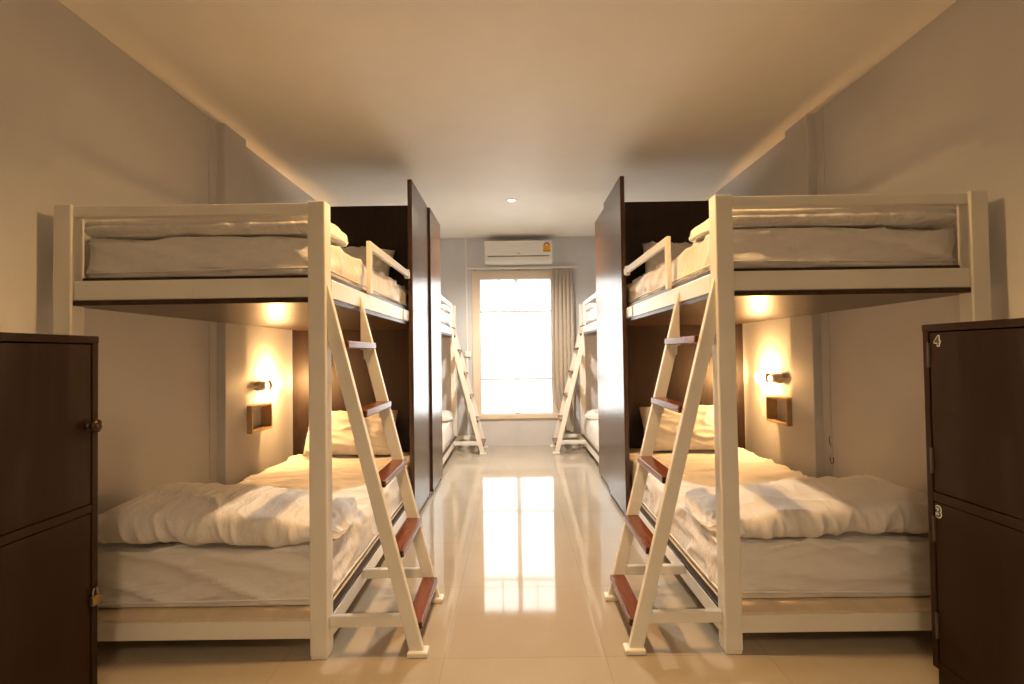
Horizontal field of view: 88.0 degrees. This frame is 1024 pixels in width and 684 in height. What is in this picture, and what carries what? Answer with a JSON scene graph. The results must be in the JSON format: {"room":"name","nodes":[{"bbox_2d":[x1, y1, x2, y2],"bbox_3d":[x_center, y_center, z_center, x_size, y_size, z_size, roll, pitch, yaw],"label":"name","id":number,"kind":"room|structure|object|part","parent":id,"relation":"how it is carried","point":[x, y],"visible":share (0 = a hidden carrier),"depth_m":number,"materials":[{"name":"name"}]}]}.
{"room":"dormitory","nodes":[
{"label":"dormitory","id":0,"kind":"room"},
{"bbox_2d":[0,0,315,545],"bbox_3d":[-1.827,-0.072,2.477,0.173,2.567,8.378,-1,-1,0],"label":"wall","id":1,"kind":"structure","parent":0,"point":[83,122],"depth_m":2.48,"materials":[{"name":"paint"}]},
{"bbox_2d":[208,117,210,482],"bbox_3d":[-1.788,-0.058,3.140,0.007,2.567,0.015,-1,-1,0],"label":"trim","id":2,"kind":"structure","parent":1,"relation":"attached to","point":[209,118],"depth_m":3.13,"materials":[{"name":"paint"}]},
{"bbox_2d":[247,402,272,433],"bbox_3d":[-1.741,0.515,3.621,0.079,0.184,0.297,-1,-1,0],"label":"box shelf","id":3,"kind":"object","parent":1,"relation":"attached to","point":[259,415],"visible":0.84,"depth_m":3.69,"materials":[{"name":"brown wood"}]},
{"bbox_3d":[-1.778,0.516,3.621,0.005,0.150,0.263,-1,-1,0],"label":"panel","id":4,"kind":"part","parent":3,"relation":"part of","materials":[{"name":"paint"}]},
{"bbox_2d":[247,379,281,390],"bbox_3d":[-1.743,0.304,3.668,0.098,0.085,0.401,-1,-1,12],"label":"reading lamp","id":5,"kind":"object","parent":1,"relation":"attached to","point":[274,384],"visible":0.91,"depth_m":3.72,"materials":[{"name":"metal"}]},
{"bbox_3d":[-1.744,0.302,3.557,0.026,0.016,0.166,-1,-1,6],"label":"stem","id":6,"kind":"part","parent":5,"relation":"part of","materials":[{"name":"metal"}]},
{"bbox_2d":[254,381,269,390],"bbox_3d":[-1.740,0.305,3.707,0.068,0.068,0.145,-1,-1,0],"label":"socket","id":7,"kind":"object","parent":5,"relation":"attached to","point":[262,385],"depth_m":3.65,"materials":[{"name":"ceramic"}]},
{"bbox_3d":[-1.735,0.307,3.787,0.073,0.073,0.026,-2,-2,42],"label":"lamp shade","id":8,"kind":"part","parent":5,"relation":"part of","materials":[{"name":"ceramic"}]},
{"bbox_3d":[-1.704,0.307,3.819,0.086,0.085,0.088,-1,-1,0],"label":"bulb","id":9,"kind":"part","parent":5,"relation":"part of","materials":[{"name":"white glass"}]},
{"bbox_2d":[58,0,956,238],"bbox_3d":[0.017,-1.443,2.501,3.900,0.120,8.378,-1,-1,0],"label":"ceiling","id":10,"kind":"structure","parent":0,"point":[543,105],"depth_m":2.82,"materials":[{"name":"paint"}]},
{"bbox_2d":[506,198,516,201],"bbox_3d":[-0.005,-1.324,4.960,0.104,0.006,0.104,-1,-1,0],"label":"recessed light","id":11,"kind":"object","parent":10,"relation":"in","point":[510,199],"visible":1,"depth_m":4.95,"materials":[{"name":"white plastic"}]},
{"bbox_2d":[97,445,938,683],"bbox_3d":[0.056,1.243,2.442,3.900,0.120,8.378,-1,-1,0],"label":"floor","id":12,"kind":"structure","parent":0,"point":[522,542],"depth_m":2.14,"materials":[{"name":"beige tile"}]},
{"bbox_2d":[0,332,102,683],"bbox_3d":[-1.555,0.580,1.419,0.452,1.208,0.660,-1,-1,0],"label":"locker","id":13,"kind":"object","parent":12,"relation":"on","point":[50,425],"visible":1,"depth_m":1.56,"materials":[{"name":"laminate"}]},
{"bbox_3d":[-1.374,0.824,1.413,0.018,0.546,0.606,-1,-1,0],"label":"door","id":14,"kind":"part","parent":13,"relation":"part of","materials":[{"name":"laminate"}]},
{"bbox_3d":[-1.382,0.260,1.426,0.018,0.517,0.606,-1,-1,0],"label":"door","id":15,"kind":"part","parent":13,"relation":"part of","materials":[{"name":"laminate"}]},
{"bbox_3d":[-1.352,0.272,1.715,0.040,0.046,0.046,-1,-1,0],"label":"knob","id":16,"kind":"part","parent":13,"relation":"part of","materials":[{"name":"brown metal"}]},
{"bbox_2d":[89,587,100,606],"bbox_3d":[-1.353,0.824,1.721,0.014,0.057,0.032,-1,-1,0],"label":"padlock","id":17,"kind":"object","parent":13,"relation":"hanging from","point":[95,599],"visible":1,"depth_m":1.71,"materials":[{"name":"gold metal"}]},
{"bbox_2d":[53,179,443,659],"bbox_3d":[-1.040,0.050,3.119,1.421,2.328,2.241,-1,-1,0],"label":"bunk bed","id":18,"kind":"object","parent":12,"relation":"on","point":[359,352],"visible":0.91,"depth_m":2.03,"materials":[{"name":"beige metal"}]},
{"bbox_3d":[-1.695,0.333,2.028,0.067,1.710,0.067,-1,-1,0],"label":"post","id":19,"kind":"part","parent":18,"relation":"part of","materials":[{"name":"beige metal"}]},
{"bbox_3d":[-1.225,-0.504,2.043,0.897,0.042,0.040,-1,-1,0],"label":"rail","id":20,"kind":"part","parent":18,"relation":"part of","materials":[{"name":"beige metal"}]},
{"bbox_3d":[-1.221,-0.201,2.037,0.897,0.075,0.040,-1,-1,0],"label":"rail","id":21,"kind":"part","parent":18,"relation":"part of","materials":[{"name":"beige metal"}]},
{"bbox_3d":[-1.202,1.087,2.008,0.897,0.066,0.040,-1,-1,0],"label":"rail","id":22,"kind":"part","parent":18,"relation":"part of","materials":[{"name":"beige metal"}]},
{"bbox_2d":[86,236,408,308],"bbox_3d":[-1.218,-0.316,3.151,0.977,0.169,2.129,-1,-1,0],"label":"mattress","id":23,"kind":"object","parent":18,"relation":"on","point":[213,255],"visible":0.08,"depth_m":2.11,"materials":[{"name":"white fabric"}]},
{"bbox_2d":[84,216,347,246],"bbox_3d":[-1.232,-0.475,2.271,1.009,0.108,0.411,-1,-1,0],"label":"duvet","id":24,"kind":"object","parent":23,"relation":"on","point":[286,226],"visible":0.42,"depth_m":2.09,"materials":[{"name":"white fabric"}]},
{"bbox_2d":[341,246,394,276],"bbox_3d":[-1.227,-0.560,4.026,0.639,0.357,0.271,-1,-1,0],"label":"pillow","id":25,"kind":"object","parent":23,"relation":"on","point":[378,264],"visible":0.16,"depth_m":4.00,"materials":[{"name":"white fabric"}]},
{"bbox_3d":[-1.197,1.072,3.092,0.967,0.010,2.199,-1,-1,0],"label":"bed board","id":26,"kind":"part","parent":18,"relation":"part of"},
{"bbox_2d":[98,452,409,607],"bbox_3d":[-1.200,0.949,3.124,0.975,0.234,2.128,-1,-1,0],"label":"mattress","id":27,"kind":"object","parent":18,"relation":"on","point":[157,574],"visible":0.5,"depth_m":2.09,"materials":[{"name":"white fabric"}]},
{"bbox_2d":[98,482,357,547],"bbox_3d":[-1.203,0.722,2.305,1.016,0.181,0.522,-1,-1,0],"label":"duvet","id":28,"kind":"object","parent":27,"relation":"on","point":[194,514],"visible":0.85,"depth_m":2.10,"materials":[{"name":"white fabric"}]},
{"bbox_2d":[303,410,397,455],"bbox_3d":[-1.223,0.684,4.023,0.680,0.334,0.272,-1,-1,0],"label":"pillow","id":29,"kind":"object","parent":27,"relation":"on","point":[343,443],"visible":0.41,"depth_m":3.94,"materials":[{"name":"white fabric"}]},
{"bbox_3d":[-0.731,0.319,2.025,0.067,1.710,0.067,-1,-1,0],"label":"post","id":30,"kind":"part","parent":18,"relation":"part of","materials":[{"name":"beige metal"}]},
{"bbox_3d":[-1.222,0.047,4.228,1.050,2.268,0.026,-1,-1,0],"label":"headboard","id":31,"kind":"part","parent":18,"relation":"part of","materials":[{"name":"brown wood"}]},
{"bbox_3d":[-0.704,1.104,3.116,0.040,0.066,2.148,-1,-1,0],"label":"rail","id":32,"kind":"part","parent":18,"relation":"part of","materials":[{"name":"beige metal"}]},
{"bbox_3d":[-0.722,-0.184,3.144,0.040,0.075,2.148,-1,-1,0],"label":"rail","id":33,"kind":"part","parent":18,"relation":"part of","materials":[{"name":"beige metal"}]},
{"bbox_3d":[-0.699,-0.354,3.088,0.022,0.259,1.007,-1,-1,0],"label":"guard rail","id":34,"kind":"part","parent":18,"relation":"part of","materials":[{"name":"beige metal"}]},
{"bbox_3d":[-0.698,-0.177,3.500,0.006,0.065,0.175,-1,-1,0],"label":"rail plate","id":35,"kind":"part","parent":18,"relation":"part of","materials":[{"name":"beige metal"}]},
{"bbox_3d":[-0.354,1.170,2.003,0.077,0.020,0.058,-1,-1,0],"label":"foot plate","id":36,"kind":"part","parent":18,"relation":"part of","materials":[{"name":"beige metal"}]},
{"bbox_3d":[-0.681,0.047,3.912,0.030,2.298,0.653,-1,-1,0],"label":"panel","id":37,"kind":"part","parent":18,"relation":"part of","materials":[{"name":"brown wood"}]},
{"bbox_3d":[-0.353,1.179,2.437,0.077,0.020,0.058,-1,-1,0],"label":"foot plate","id":38,"kind":"part","parent":18,"relation":"part of","materials":[{"name":"beige metal"}]},
{"bbox_2d":[427,207,487,494],"bbox_3d":[-1.017,0.099,5.367,1.421,2.328,2.174,-1,-1,0],"label":"bunk bed","id":39,"kind":"object","parent":12,"relation":"on","point":[437,330],"visible":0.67,"depth_m":4.71,"materials":[{"name":"beige metal"}]},
{"bbox_3d":[-0.663,0.061,4.572,0.030,2.298,0.586,-1,-1,0],"label":"panel","id":40,"kind":"part","parent":39,"relation":"part of","materials":[{"name":"brown wood"}]},
{"bbox_3d":[-0.676,-0.304,5.380,0.022,0.259,1.007,-1,-1,0],"label":"guard rail","id":41,"kind":"part","parent":39,"relation":"part of","materials":[{"name":"beige metal"}]},
{"bbox_2d":[441,308,452,325],"bbox_3d":[-1.196,-0.268,5.352,0.973,0.169,2.057,-1,-1,0],"label":"mattress","id":42,"kind":"object","parent":39,"relation":"on","point":[445,317],"visible":0.04,"depth_m":5.73,"materials":[{"name":"white fabric"}]},
{"bbox_2d":[441,304,452,312],"bbox_3d":[-1.204,-0.387,6.197,1.009,0.104,0.413,-1,-1,0],"label":"duvet","id":43,"kind":"object","parent":42,"relation":"on","point":[446,308],"visible":0.06,"depth_m":6.04,"materials":[{"name":"white fabric"}]},
{"bbox_2d":[442,419,453,449],"bbox_3d":[-1.177,0.997,5.323,0.973,0.234,2.050,-1,-1,0],"label":"mattress","id":44,"kind":"object","parent":39,"relation":"on","point":[447,426],"visible":0.02,"depth_m":5.80,"materials":[{"name":"white fabric"}]},
{"bbox_2d":[442,410,452,420],"bbox_3d":[-1.184,0.843,6.117,1.009,0.105,0.509,-1,-1,0],"label":"duvet","id":45,"kind":"object","parent":44,"relation":"on","point":[446,415],"visible":0.21,"depth_m":6.03,"materials":[{"name":"white fabric"}]},
{"bbox_3d":[-0.700,-0.135,5.351,0.040,0.075,2.082,-1,-1,0],"label":"rail","id":46,"kind":"part","parent":39,"relation":"part of","materials":[{"name":"beige metal"}]},
{"bbox_3d":[-0.681,1.152,5.322,0.040,0.066,2.082,-1,-1,0],"label":"rail","id":47,"kind":"part","parent":39,"relation":"part of","materials":[{"name":"beige metal"}]},
{"bbox_3d":[-0.703,0.415,6.413,0.067,1.710,0.067,-1,-1,0],"label":"post","id":48,"kind":"part","parent":39,"relation":"part of","materials":[{"name":"beige metal"}]},
{"bbox_2d":[550,209,608,485],"bbox_3d":[1.152,0.067,5.361,1.421,2.328,2.174,-1,-1,0],"label":"bunk bed","id":49,"kind":"object","parent":12,"relation":"on","point":[597,327],"visible":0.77,"depth_m":4.86,"materials":[{"name":"beige metal"}]},
{"bbox_3d":[0.852,0.392,6.409,0.067,1.710,0.067,-1,-1,0],"label":"post","id":50,"kind":"part","parent":49,"relation":"part of","materials":[{"name":"beige metal"}]},
{"bbox_3d":[0.828,-0.158,5.347,0.040,0.075,2.082,-1,-1,0],"label":"rail","id":51,"kind":"part","parent":49,"relation":"part of","materials":[{"name":"beige metal"}]},
{"bbox_2d":[582,306,596,323],"bbox_3d":[1.320,-0.305,5.345,0.975,0.169,2.061,-1,-1,0],"label":"mattress","id":52,"kind":"object","parent":49,"relation":"on","point":[590,314],"visible":0.04,"depth_m":5.69,"materials":[{"name":"white fabric"}]},
{"bbox_2d":[586,302,595,310],"bbox_3d":[1.333,-0.426,6.187,1.009,0.106,0.406,-1,-1,0],"label":"duvet","id":53,"kind":"object","parent":52,"relation":"on","point":[589,306],"visible":0.12,"depth_m":6.03,"materials":[{"name":"white fabric"}]},
{"bbox_3d":[0.800,-0.326,5.377,0.022,0.259,1.007,-1,-1,0],"label":"guard rail","id":54,"kind":"part","parent":49,"relation":"part of","materials":[{"name":"beige metal"}]},
{"bbox_3d":[0.847,1.130,5.318,0.040,0.066,2.082,-1,-1,0],"label":"rail","id":55,"kind":"part","parent":49,"relation":"part of","materials":[{"name":"beige metal"}]},
{"bbox_2d":[584,418,598,449],"bbox_3d":[1.338,0.960,5.312,0.971,0.234,2.046,-1,-1,0],"label":"mattress","id":56,"kind":"object","parent":49,"relation":"on","point":[591,426],"visible":0.12,"depth_m":5.71,"materials":[{"name":"white fabric"}]},
{"bbox_2d":[584,409,597,419],"bbox_3d":[1.337,0.803,6.112,1.009,0.111,0.502,-1,-1,0],"label":"duvet","id":57,"kind":"object","parent":56,"relation":"on","point":[590,414],"visible":0.14,"depth_m":5.94,"materials":[{"name":"white fabric"}]},
{"bbox_3d":[0.793,0.040,4.569,0.030,2.298,0.586,-1,-1,0],"label":"panel","id":58,"kind":"part","parent":49,"relation":"part of","materials":[{"name":"brown wood"}]},
{"bbox_2d":[603,176,991,654],"bbox_3d":[1.119,0.018,3.114,1.421,2.328,2.241,-1,-1,0],"label":"bunk bed","id":59,"kind":"object","parent":12,"relation":"on","point":[678,348],"visible":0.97,"depth_m":2.03,"materials":[{"name":"beige metal"}]},
{"bbox_3d":[0.462,1.167,2.435,0.077,0.020,0.058,-1,-1,0],"label":"foot plate","id":60,"kind":"part","parent":59,"relation":"part of","materials":[{"name":"beige metal"}]},
{"bbox_3d":[0.765,0.026,3.909,0.030,2.298,0.653,-1,-1,0],"label":"panel","id":61,"kind":"part","parent":59,"relation":"part of","materials":[{"name":"brown wood"}]},
{"bbox_3d":[0.774,-0.199,3.497,0.006,0.065,0.175,-1,-1,0],"label":"rail plate","id":62,"kind":"part","parent":59,"relation":"part of","materials":[{"name":"beige metal"}]},
{"bbox_3d":[0.461,1.158,2.001,0.077,0.020,0.058,-1,-1,0],"label":"foot plate","id":63,"kind":"part","parent":59,"relation":"part of","materials":[{"name":"beige metal"}]},
{"bbox_3d":[0.767,-0.376,3.084,0.022,0.259,1.007,-1,-1,0],"label":"guard rail","id":64,"kind":"part","parent":59,"relation":"part of","materials":[{"name":"beige metal"}]},
{"bbox_3d":[0.795,-0.206,3.140,0.040,0.075,2.148,-1,-1,0],"label":"rail","id":65,"kind":"part","parent":59,"relation":"part of","materials":[{"name":"beige metal"}]},
{"bbox_3d":[0.814,1.081,3.112,0.040,0.066,2.148,-1,-1,0],"label":"rail","id":66,"kind":"part","parent":59,"relation":"part of","materials":[{"name":"beige metal"}]},
{"bbox_3d":[1.308,0.010,4.221,1.050,2.268,0.026,-1,-1,0],"label":"headboard","id":67,"kind":"part","parent":59,"relation":"part of","materials":[{"name":"brown wood"}]},
{"bbox_3d":[0.814,0.296,2.021,0.067,1.710,0.067,-1,-1,0],"label":"post","id":68,"kind":"part","parent":59,"relation":"part of","materials":[{"name":"beige metal"}]},
{"bbox_2d":[629,447,930,597],"bbox_3d":[1.306,0.912,3.122,0.979,0.234,2.121,-1,-1,0],"label":"mattress","id":69,"kind":"object","parent":59,"relation":"on","point":[848,564],"visible":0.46,"depth_m":2.09,"materials":[{"name":"white fabric"}]},
{"bbox_2d":[639,405,714,450],"bbox_3d":[1.326,0.647,4.019,0.680,0.333,0.266,-1,-1,0],"label":"pillow","id":70,"kind":"object","parent":69,"relation":"on","point":[702,438],"visible":0.52,"depth_m":3.93,"materials":[{"name":"white fabric"}]},
{"bbox_2d":[685,474,928,539],"bbox_3d":[1.307,0.693,2.304,1.012,0.165,0.506,-1,-1,0],"label":"duvet","id":71,"kind":"object","parent":69,"relation":"on","point":[813,507],"visible":0.81,"depth_m":2.12,"materials":[{"name":"white fabric"}]},
{"bbox_3d":[1.306,1.035,3.086,0.967,0.010,2.199,-1,-1,0],"label":"bed board","id":72,"kind":"part","parent":59,"relation":"part of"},
{"bbox_2d":[626,226,955,304],"bbox_3d":[1.288,-0.353,3.145,0.977,0.169,2.128,-1,-1,0],"label":"mattress","id":73,"kind":"object","parent":59,"relation":"on","point":[817,246],"visible":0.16,"depth_m":2.10,"materials":[{"name":"white fabric"}]},
{"bbox_2d":[642,241,692,272],"bbox_3d":[1.303,-0.600,4.018,0.624,0.361,0.273,-1,-1,0],"label":"pillow","id":74,"kind":"object","parent":73,"relation":"on","point":[677,249],"visible":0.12,"depth_m":4.00,"materials":[{"name":"white fabric"}]},
{"bbox_2d":[689,206,956,242],"bbox_3d":[1.296,-0.511,2.272,1.005,0.104,0.419,-1,-1,0],"label":"duvet","id":75,"kind":"object","parent":73,"relation":"on","point":[929,217],"visible":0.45,"depth_m":2.09,"materials":[{"name":"white fabric"}]},
{"bbox_3d":[1.306,1.050,2.002,0.897,0.066,0.040,-1,-1,0],"label":"rail","id":76,"kind":"part","parent":59,"relation":"part of","materials":[{"name":"beige metal"}]},
{"bbox_3d":[1.283,-0.541,2.037,0.897,0.042,0.040,-1,-1,0],"label":"rail","id":77,"kind":"part","parent":59,"relation":"part of","materials":[{"name":"beige metal"}]},
{"bbox_3d":[1.288,-0.238,2.030,0.897,0.075,0.040,-1,-1,0],"label":"rail","id":78,"kind":"part","parent":59,"relation":"part of","materials":[{"name":"beige metal"}]},
{"bbox_3d":[1.777,0.282,2.019,0.067,1.710,0.067,-1,-1,0],"label":"post","id":79,"kind":"part","parent":59,"relation":"part of","materials":[{"name":"beige metal"}]},
{"bbox_2d":[922,318,1023,683],"bbox_3d":[1.635,0.535,1.469,0.464,1.208,0.660,-1,-1,0],"label":"locker","id":80,"kind":"object","parent":12,"relation":"on","point":[974,370],"visible":1,"depth_m":1.61,"materials":[{"name":"laminate"}]},
{"bbox_3d":[1.417,0.226,1.476,0.018,0.529,0.606,-1,-1,0],"label":"door","id":81,"kind":"part","parent":80,"relation":"part of","materials":[{"name":"laminate"}]},
{"bbox_3d":[1.425,0.792,1.464,0.018,0.530,0.606,-1,-1,0],"label":"door","id":82,"kind":"part","parent":80,"relation":"part of","materials":[{"name":"laminate"}]},
{"bbox_2d":[440,236,597,446],"bbox_3d":[0.048,-0.009,6.600,3.660,2.567,0.120,-1,-1,0],"label":"wall","id":83,"kind":"structure","parent":0,"point":[579,252],"depth_m":6.55,"materials":[{"name":"paint"}]},
{"bbox_2d":[465,238,470,446],"bbox_3d":[-0.542,-0.001,6.523,0.070,2.565,0.034,-1,-1,0],"label":"cable trunking","id":84,"kind":"object","parent":83,"relation":"attached to","point":[467,353],"visible":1,"depth_m":6.53,"materials":[{"name":"white plastic"}]},
{"bbox_2d":[484,240,551,264],"bbox_3d":[0.077,-1.083,6.455,0.814,0.284,0.212,-1,-1,0],"label":"air conditioner","id":85,"kind":"object","parent":83,"relation":"attached to","point":[515,252],"visible":1,"depth_m":6.35,"materials":[{"name":"white plastic"}]},
{"bbox_3d":[0.076,-1.129,6.357,0.806,0.172,0.008,-1,-1,0],"label":"panel","id":86,"kind":"part","parent":85,"relation":"part of","materials":[{"name":"white plastic"}]},
{"bbox_2d":[466,266,576,418],"bbox_3d":[0.129,0.006,6.548,1.360,1.868,0.151,-1,-1,0],"label":"window","id":87,"kind":"structure","parent":83,"relation":"in","point":[476,276],"depth_m":6.54,"materials":[{"name":"white metal"}]},
{"bbox_3d":[0.115,-0.908,6.526,1.360,0.040,0.065,-1,-1,0],"label":"curtain rail","id":88,"kind":"part","parent":87,"relation":"part of","materials":[{"name":"white metal"}]},
{"bbox_2d":[551,268,574,432],"bbox_3d":[0.625,0.106,6.481,0.297,2.016,0.042,-1,-1,0],"label":"curtain","id":89,"kind":"object","parent":87,"relation":"hanging from","point":[562,279],"visible":0.87,"depth_m":6.48,"materials":[{"name":"beige fabric"}]},
{"bbox_2d":[706,0,1023,493],"bbox_3d":[1.900,-0.127,2.467,0.173,2.567,8.378,-1,-1,0],"label":"wall","id":90,"kind":"structure","parent":0,"point":[943,112],"depth_m":2.59,"materials":[{"name":"paint"}]},
{"bbox_2d":[755,372,790,383],"bbox_3d":[1.833,0.252,3.658,0.098,0.085,0.401,-1,-1,-12],"label":"reading lamp","id":91,"kind":"object","parent":90,"relation":"attached to","point":[761,377],"visible":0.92,"depth_m":3.71,"materials":[{"name":"metal"}]},
{"bbox_3d":[1.795,0.256,3.810,0.086,0.085,0.088,-1,-1,0],"label":"bulb","id":92,"kind":"part","parent":91,"relation":"part of","materials":[{"name":"white glass"}]},
{"bbox_3d":[1.825,0.255,3.777,0.073,0.073,0.026,0,-2,-42],"label":"lamp shade","id":93,"kind":"part","parent":91,"relation":"part of","materials":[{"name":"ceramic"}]},
{"bbox_2d":[767,373,783,383],"bbox_3d":[1.830,0.253,3.697,0.068,0.068,0.145,-1,-1,0],"label":"socket","id":94,"kind":"object","parent":91,"relation":"attached to","point":[773,378],"depth_m":3.64,"materials":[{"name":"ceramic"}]},
{"bbox_2d":[765,395,792,426],"bbox_3d":[1.837,0.463,3.612,0.079,0.184,0.297,-1,-1,0],"label":"box shelf","id":95,"kind":"object","parent":90,"relation":"attached to","point":[778,407],"visible":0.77,"depth_m":3.68,"materials":[{"name":"brown wood"}]},
{"bbox_3d":[1.874,0.462,3.612,0.005,0.150,0.263,-1,-1,0],"label":"panel","id":96,"kind":"part","parent":95,"relation":"part of","materials":[{"name":"paint"}]},
{"bbox_2d":[821,107,832,476],"bbox_3d":[1.865,-0.112,3.130,0.007,2.567,0.015,-1,-1,0],"label":"trim","id":97,"kind":"structure","parent":90,"relation":"attached to","point":[822,123],"depth_m":3.12,"materials":[{"name":"paint"}]}
]}

